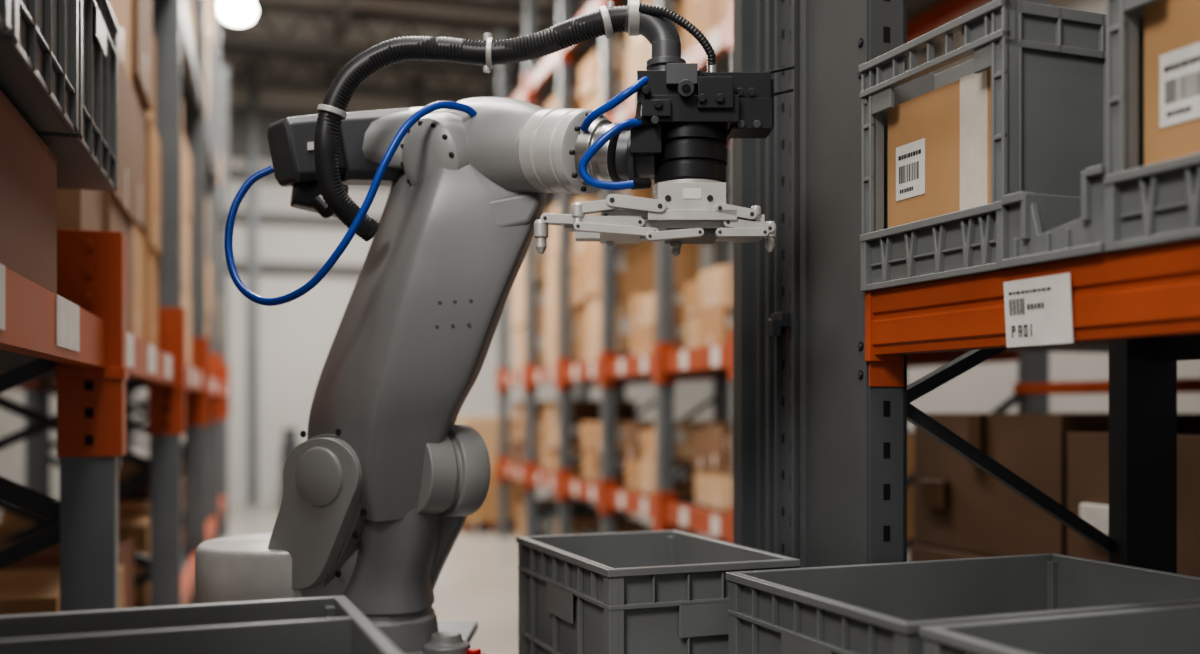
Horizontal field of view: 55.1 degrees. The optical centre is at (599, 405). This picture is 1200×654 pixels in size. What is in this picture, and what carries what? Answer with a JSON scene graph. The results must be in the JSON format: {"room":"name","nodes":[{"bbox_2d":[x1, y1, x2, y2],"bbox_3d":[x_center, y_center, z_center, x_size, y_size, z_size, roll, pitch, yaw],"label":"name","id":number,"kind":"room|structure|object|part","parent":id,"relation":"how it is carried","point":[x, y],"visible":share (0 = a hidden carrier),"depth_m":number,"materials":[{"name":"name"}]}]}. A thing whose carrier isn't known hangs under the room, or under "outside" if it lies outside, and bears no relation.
{"room":"workspace","nodes":[
{"label":"workspace","id":0,"kind":"room"},
{"bbox_2d":[0,57,731,510],"bbox_3d":[-2.874,-1.750,16.975,12.000,6.300,0.200,0,0,-16],"label":"wall","id":1,"kind":"structure","parent":0,"point":[296,337],"depth_m":16.41,"materials":[{"name":"white paint"}]},
{"bbox_2d":[228,64,731,505],"bbox_3d":[-2.829,-1.700,16.821,12.000,6.200,0.120,0,0,-16],"label":"trim","id":2,"kind":"structure","parent":1,"relation":"attached to","point":[247,127],"depth_m":16.17,"materials":[{"name":"grey metal"}]},
{"bbox_2d":[0,497,909,653],"bbox_3d":[-0.071,1.500,7.376,12.000,0.200,20.200,0,0,-16],"label":"floor","id":3,"kind":"structure","parent":0,"point":[477,581],"depth_m":9.28,"materials":[{"name":"concrete"}]},
{"bbox_2d":[0,0,229,611],"bbox_3d":[-2.753,-1.100,6.222,1.104,5.000,12.312,0,0,-16],"label":"rack","id":4,"kind":"object","parent":3,"relation":"on","point":[74,344],"visible":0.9,"depth_m":5.24,"materials":[{"name":"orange metal"}]},
{"bbox_2d":[0,90,56,293],"bbox_3d":[-1.116,-0.365,1.395,0.552,0.289,1.804,0,0,-16],"label":"cartons","id":5,"kind":"object","parent":4,"relation":"in","point":[28,167],"visible":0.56,"depth_m":2.04,"materials":[{"name":"cardboard"}]},
{"bbox_2d":[0,0,10,32],"bbox_3d":[-1.054,-0.725,1.255,0.640,0.400,0.600,0,0,-16],"label":"storage tote","id":6,"kind":"object","parent":5,"relation":"on","point":[5,5],"visible":1,"depth_m":1.60,"materials":[{"name":"plastic"}]},
{"bbox_2d":[0,0,78,132],"bbox_3d":[-1.228,-0.725,1.850,0.640,0.400,0.600,0,0,-16],"label":"storage tote","id":7,"kind":"object","parent":5,"relation":"on","point":[39,54],"visible":1,"depth_m":1.96,"materials":[{"name":"plastic"}]},
{"bbox_2d":[35,0,119,190],"bbox_3d":[-1.402,-0.725,2.445,0.640,0.400,0.600,0,0,-16],"label":"storage tote","id":8,"kind":"object","parent":5,"relation":"on","point":[87,158],"visible":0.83,"depth_m":2.53,"materials":[{"name":"plastic"}]},
{"bbox_2d":[0,537,133,614],"bbox_3d":[-2.052,0.733,3.906,0.726,0.429,1.852,0,0,-16],"label":"cartons","id":9,"kind":"object","parent":4,"relation":"in","point":[30,585],"visible":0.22,"depth_m":4.12,"materials":[{"name":"cardboard"}]},
{"bbox_2d":[0,500,149,606],"bbox_3d":[-2.748,0.736,6.287,0.748,0.425,2.013,0,0,-16],"label":"cartons","id":10,"kind":"object","parent":4,"relation":"in","point":[134,516],"visible":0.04,"depth_m":5.42,"materials":[{"name":"cardboard"}]},
{"bbox_2d":[57,0,160,348],"bbox_3d":[-2.056,-1.020,4.025,0.810,1.601,2.181,0,0,-16],"label":"cartons","id":11,"kind":"object","parent":4,"relation":"in","point":[133,210],"visible":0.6,"depth_m":4.24,"materials":[{"name":"cardboard"}]},
{"bbox_2d":[119,474,184,546],"bbox_3d":[-3.430,0.733,8.624,0.738,0.430,2.081,0,0,-16],"label":"cartons","id":12,"kind":"object","parent":4,"relation":"in","point":[145,489],"visible":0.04,"depth_m":7.72,"materials":[{"name":"cardboard"}]},
{"bbox_2d":[119,456,184,474],"bbox_3d":[-4.084,0.729,10.864,0.697,0.437,1.948,0,0,-16],"label":"cartons","id":13,"kind":"object","parent":4,"relation":"in","point":[125,469],"visible":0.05,"depth_m":9.88,"materials":[{"name":"cardboard"}]},
{"bbox_2d":[181,99,190,365],"bbox_3d":[-2.703,-0.977,6.278,0.810,1.514,2.070,0,0,-16],"label":"cartons","id":14,"kind":"object","parent":4,"relation":"in","point":[185,155],"visible":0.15,"depth_m":6.94,"materials":[{"name":"cardboard"}]},
{"bbox_2d":[184,0,193,49],"bbox_3d":[-2.713,-2.725,6.312,0.829,1.346,2.041,0,0,-16],"label":"cartons","id":15,"kind":"object","parent":4,"relation":"on","point":[188,6],"visible":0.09,"depth_m":7.03,"materials":[{"name":"cardboard"}]},
{"bbox_2d":[206,197,210,376],"bbox_3d":[-3.392,-0.977,8.635,0.825,1.514,2.181,0,0,-16],"label":"cartons","id":16,"kind":"object","parent":4,"relation":"in","point":[208,266],"visible":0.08,"depth_m":9.42,"materials":[{"name":"cardboard"}]},
{"bbox_2d":[206,0,211,119],"bbox_3d":[-3.392,-2.725,8.635,0.827,1.346,2.081,0,0,-16],"label":"cartons","id":17,"kind":"object","parent":4,"relation":"on","point":[208,2],"visible":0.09,"depth_m":9.31,"materials":[{"name":"cardboard"}]},
{"bbox_2d":[220,297,220,342],"bbox_3d":[-4.030,-0.961,10.822,0.831,1.482,1.938,0,0,-16],"label":"cartons","id":18,"kind":"object","parent":4,"relation":"in","point":[220,297],"visible":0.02,"depth_m":11.73,"materials":[{"name":"cardboard"}]},
{"bbox_2d":[220,154,220,185],"bbox_3d":[-4.030,-2.725,10.821,0.823,1.346,1.835,0,0,-16],"label":"cartons","id":19,"kind":"object","parent":4,"relation":"on","point":[220,154],"visible":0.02,"depth_m":11.65,"materials":[{"name":"cardboard"}]},
{"bbox_2d":[279,428,298,498],"bbox_3d":[-4.189,0.850,15.538,0.280,1.100,0.320,0,0,-16],"label":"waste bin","id":20,"kind":"object","parent":3,"relation":"on","point":[289,443],"visible":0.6,"depth_m":15.41,"materials":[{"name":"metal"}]},
{"bbox_2d":[456,416,524,533],"bbox_3d":[-1.258,0.760,13.048,0.700,1.280,0.700,0,0,-16],"label":"cartons","id":21,"kind":"object","parent":3,"relation":"on","point":[486,516],"visible":0.41,"depth_m":12.72,"materials":[{"name":"cardboard"}]},
{"bbox_2d":[195,0,794,653],"bbox_3d":[-0.278,-0.101,2.279,1.293,1.279,0.430,0,0,25],"label":"robot arm","id":22,"kind":"object","parent":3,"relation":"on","point":[383,484],"visible":0.96,"depth_m":2.24},
{"bbox_3d":[-0.532,-0.501,2.395,0.306,0.240,0.134,0,0,-24],"label":"elbow motor","id":23,"kind":"part","parent":22,"relation":"part of","materials":[{"name":"paint"}]},
{"bbox_3d":[-0.361,-0.172,2.377,0.461,0.801,0.390,0,0,-16],"label":"arm","id":24,"kind":"part","parent":22,"relation":"part of","materials":[{"name":"grey paint"}]},
{"bbox_2d":[517,498,597,536],"bbox_3d":[-0.423,1.183,11.616,0.663,0.430,0.879,0,0,-16],"label":"cartons","id":25,"kind":"object","parent":3,"relation":"on","point":[550,505],"visible":0.19,"depth_m":11.48,"materials":[{"name":"cardboard"}]},
{"bbox_2d":[544,512,643,534],"bbox_3d":[-0.069,1.202,10.404,0.680,0.392,0.954,0,0,-16],"label":"cartons","id":26,"kind":"object","parent":3,"relation":"on","point":[579,521],"visible":0.08,"depth_m":10.30,"materials":[{"name":"cardboard"}]},
{"bbox_2d":[583,526,696,534],"bbox_3d":[0.295,1.180,9.156,0.656,0.435,0.955,0,0,-16],"label":"cartons","id":27,"kind":"object","parent":3,"relation":"on","point":[623,528],"visible":0.04,"depth_m":9.04,"materials":[{"name":"cardboard"}]},
{"bbox_2d":[496,0,1048,550],"bbox_3d":[0.459,-1.300,8.729,1.005,5.400,7.740,0,0,-16],"label":"rack","id":28,"kind":"object","parent":3,"relation":"on","point":[668,363],"visible":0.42,"depth_m":8.45,"materials":[{"name":"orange metal"}]},
{"bbox_2d":[511,401,542,467],"bbox_3d":[-0.457,0.275,11.732,0.687,0.646,1.121,0,0,-16],"label":"cartons","id":29,"kind":"object","parent":28,"relation":"in","point":[518,425],"visible":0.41,"depth_m":11.74,"materials":[{"name":"cardboard"}]},
{"bbox_2d":[513,238,546,371],"bbox_3d":[-0.445,-1.024,11.691,0.694,1.364,1.036,0,0,-16],"label":"cartons","id":30,"kind":"object","parent":28,"relation":"in","point":[541,259],"visible":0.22,"depth_m":11.57,"materials":[{"name":"cardboard"}]},
{"bbox_2d":[546,80,581,108],"bbox_3d":[-0.061,-2.450,10.374,0.682,0.696,0.893,0,0,-16],"label":"cartons","id":31,"kind":"object","parent":28,"relation":"in","point":[575,103],"visible":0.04,"depth_m":9.87,"materials":[{"name":"cardboard"}]},
{"bbox_2d":[545,195,600,367],"bbox_3d":[-0.064,-1.085,10.385,0.695,1.486,0.915,0,0,-16],"label":"cartons","id":32,"kind":"object","parent":28,"relation":"in","point":[551,315],"visible":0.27,"depth_m":10.42,"materials":[{"name":"cardboard"}]},
{"bbox_2d":[541,401,643,475],"bbox_3d":[-0.093,0.275,10.484,0.699,0.646,1.121,0,0,-16],"label":"cartons","id":33,"kind":"object","parent":28,"relation":"in","point":[581,411],"visible":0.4,"depth_m":10.26,"materials":[{"name":"cardboard"}]},
{"bbox_2d":[579,32,627,110],"bbox_3d":[0.297,-2.450,9.148,0.702,0.696,0.938,0,0,-16],"label":"cartons","id":34,"kind":"object","parent":28,"relation":"in","point":[590,70],"visible":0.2,"depth_m":9.02,"materials":[{"name":"cardboard"}]},
{"bbox_2d":[581,421,653,485],"bbox_3d":[0.296,0.359,9.153,0.666,0.478,0.949,0,0,-16],"label":"cartons","id":35,"kind":"object","parent":28,"relation":"in","point":[590,431],"visible":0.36,"depth_m":9.10,"materials":[{"name":"cardboard"}]},
{"bbox_2d":[574,179,699,362],"bbox_3d":[0.272,-1.043,9.236,0.702,1.402,1.121,0,0,-16],"label":"cartons","id":36,"kind":"object","parent":28,"relation":"in","point":[636,264],"visible":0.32,"depth_m":8.77,"materials":[{"name":"cardboard"}]},
{"bbox_2d":[626,0,682,102],"bbox_3d":[0.649,-2.450,7.944,0.698,0.696,0.930,0,0,-16],"label":"cartons","id":37,"kind":"object","parent":28,"relation":"in","point":[639,47],"visible":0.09,"depth_m":7.99,"materials":[{"name":"cardboard"}]},
{"bbox_2d":[630,286,682,355],"bbox_3d":[0.656,-0.565,7.921,0.697,0.446,0.881,0,0,-16],"label":"cartons","id":38,"kind":"object","parent":28,"relation":"in","point":[643,305],"visible":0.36,"depth_m":7.83,"materials":[{"name":"cardboard"}]},
{"bbox_2d":[625,421,731,498],"bbox_3d":[0.644,0.350,7.961,0.695,0.496,0.965,0,0,-16],"label":"cartons","id":39,"kind":"object","parent":28,"relation":"in","point":[640,438],"visible":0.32,"depth_m":7.78,"materials":[{"name":"cardboard"}]},
{"bbox_2d":[683,0,730,54],"bbox_3d":[0.988,-2.450,6.782,0.691,0.696,1.009,0,0,-16],"label":"cartons","id":40,"kind":"object","parent":28,"relation":"in","point":[705,15],"visible":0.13,"depth_m":6.85,"materials":[{"name":"cardboard"}]},
{"bbox_2d":[683,264,731,348],"bbox_3d":[0.983,-0.574,6.800,0.692,0.463,1.045,0,0,-16],"label":"cartons","id":41,"kind":"object","parent":28,"relation":"in","point":[707,301],"visible":0.36,"depth_m":6.75,"materials":[{"name":"cardboard"}]},
{"bbox_2d":[693,426,731,510],"bbox_3d":[1.007,0.359,6.718,0.701,0.479,0.874,0,0,-16],"label":"cartons","id":42,"kind":"object","parent":28,"relation":"in","point":[712,447],"visible":0.35,"depth_m":6.70,"materials":[{"name":"cardboard"}]},
{"bbox_2d":[907,431,913,539],"bbox_3d":[1.336,0.363,5.591,0.686,0.469,0.926,0,0,-16],"label":"cartons","id":43,"kind":"object","parent":28,"relation":"in","point":[910,434],"visible":0.02,"depth_m":5.12,"materials":[{"name":"cardboard"}]},
{"bbox_2d":[733,0,1199,572],"bbox_3d":[1.229,-0.500,1.408,0.835,3.800,3.123,0,0,-22],"label":"rack","id":44,"kind":"object","parent":3,"relation":"on","point":[822,396],"visible":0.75,"depth_m":2.38,"materials":[{"name":"metal"}]},
{"bbox_2d":[859,0,1113,291],"bbox_3d":[0.884,-0.433,2.020,0.608,0.430,0.600,0,0,-21],"label":"storage tote","id":45,"kind":"object","parent":44,"relation":"on","point":[1047,63],"visible":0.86,"depth_m":1.88,"materials":[{"name":"grey plastic"}]},
{"bbox_2d":[888,69,990,227],"bbox_3d":[0.784,-0.395,2.084,0.388,0.336,0.341,0,0,-21],"label":"cardboard box","id":46,"kind":"object","parent":45,"relation":"in","point":[939,139],"visible":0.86,"depth_m":2.03,"materials":[{"name":"cardboard"}]},
{"bbox_2d":[1003,273,1073,347],"bbox_3d":[0.670,-0.145,1.763,0.008,0.104,0.142,0,0,-21],"label":"label","id":47,"kind":"object","parent":44,"relation":"attached to","point":[1038,310],"visible":1,"depth_m":1.76,"materials":[{"name":"paper"}]},
{"bbox_2d":[1104,0,1199,251],"bbox_3d":[1.101,-0.433,1.456,0.608,0.430,0.600,0,0,-21],"label":"storage tote","id":48,"kind":"object","parent":44,"relation":"on","point":[1155,204],"visible":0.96,"depth_m":1.60,"materials":[{"name":"grey plastic"}]},
{"bbox_2d":[1144,0,1199,165],"bbox_3d":[1.002,-0.395,1.520,0.388,0.336,0.341,0,0,-21],"label":"cardboard box","id":49,"kind":"object","parent":48,"relation":"in","point":[1171,27],"visible":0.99,"depth_m":1.56,"materials":[{"name":"cardboard"}]},
{"bbox_2d":[910,413,1199,576],"bbox_3d":[1.919,0.712,2.869,0.802,1.372,2.720,0,0,-21],"label":"cartons","id":50,"kind":"object","parent":3,"relation":"on","point":[961,511],"visible":0.32,"depth_m":3.51,"materials":[{"name":"cardboard"}]},
{"bbox_2d":[1003,341,1199,394],"bbox_3d":[1.976,-0.400,3.084,1.320,3.600,3.800,0,0,-21],"label":"rack","id":51,"kind":"object","parent":3,"relation":"on","point":[1183,385],"visible":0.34,"depth_m":4.56,"materials":[{"name":"metal"}]},
{"bbox_3d":[0.780,0.994,1.676,0.841,0.811,1.179,0,0,-16],"label":"conveyor","id":52,"kind":"object","parent":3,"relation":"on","visible":0},
{"bbox_2d":[725,553,1199,653],"bbox_3d":[0.663,0.441,1.936,0.740,0.290,0.530,0,0,-21],"label":"storage tote","id":53,"kind":"object","parent":52,"relation":"on","point":[876,608],"visible":0.82,"depth_m":2.10,"materials":[{"name":"plastic"}]},
{"bbox_2d":[919,603,1199,653],"bbox_3d":[0.872,0.441,1.425,0.740,0.290,0.545,0,0,-21],"label":"storage tote","id":54,"kind":"object","parent":52,"relation":"on","point":[1175,629],"visible":1,"depth_m":1.62,"materials":[{"name":"grey plastic"}]},
{"bbox_3d":[0.091,0.994,2.427,0.444,0.811,0.631,0,0,-16],"label":"conveyor","id":55,"kind":"object","parent":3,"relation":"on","visible":0},
{"bbox_2d":[516,530,799,653],"bbox_3d":[0.099,0.441,2.413,0.400,0.290,0.570,0,0,-21],"label":"storage tote","id":56,"kind":"object","parent":55,"relation":"on","point":[662,591],"visible":0.88,"depth_m":2.21,"materials":[{"name":"grey plastic"}]},
{"bbox_2d":[437,621,477,642],"bbox_3d":[-0.540,0.960,2.490,0.719,0.880,0.753,0,0,-16],"label":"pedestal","id":57,"kind":"object","parent":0,"point":[467,629],"depth_m":2.70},
{"bbox_2d":[220,0,940,101],"bbox_3d":[-0.044,-4.615,7.280,12.003,0.530,20.000,0,0,-16],"label":"ceiling","id":58,"kind":"structure","parent":0,"point":[336,51],"depth_m":14.41,"materials":[{"name":"grey metal"}]},
{"bbox_2d":[220,0,254,23],"bbox_3d":[-3.788,-4.456,12.000,0.369,0.887,0.369,0,0,-16],"label":"pendant lamp","id":59,"kind":"object","parent":58,"relation":"hanging from","point":[233,11],"visible":0.98,"depth_m":11.88,"materials":[{"name":"metal"}]},
{"bbox_2d":[907,0,1199,430],"bbox_3d":[5.785,-1.750,9.086,0.200,6.300,20.200,0,0,-16],"label":"wall","id":60,"kind":"structure","parent":0,"point":[984,387],"depth_m":12.79,"materials":[{"name":"white paint"}]},
{"bbox_3d":[-0.648,0.994,1.362,0.872,0.811,0.726,0,0,-16],"label":"conveyor","id":61,"kind":"object","parent":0,"visible":0},
{"bbox_2d":[0,595,401,653],"bbox_3d":[-0.674,0.441,1.401,0.800,0.290,0.550,0,0,-21],"label":"storage tote","id":62,"kind":"object","parent":61,"relation":"on","point":[325,624],"visible":1,"depth_m":1.60,"materials":[{"name":"plastic"}]}
]}

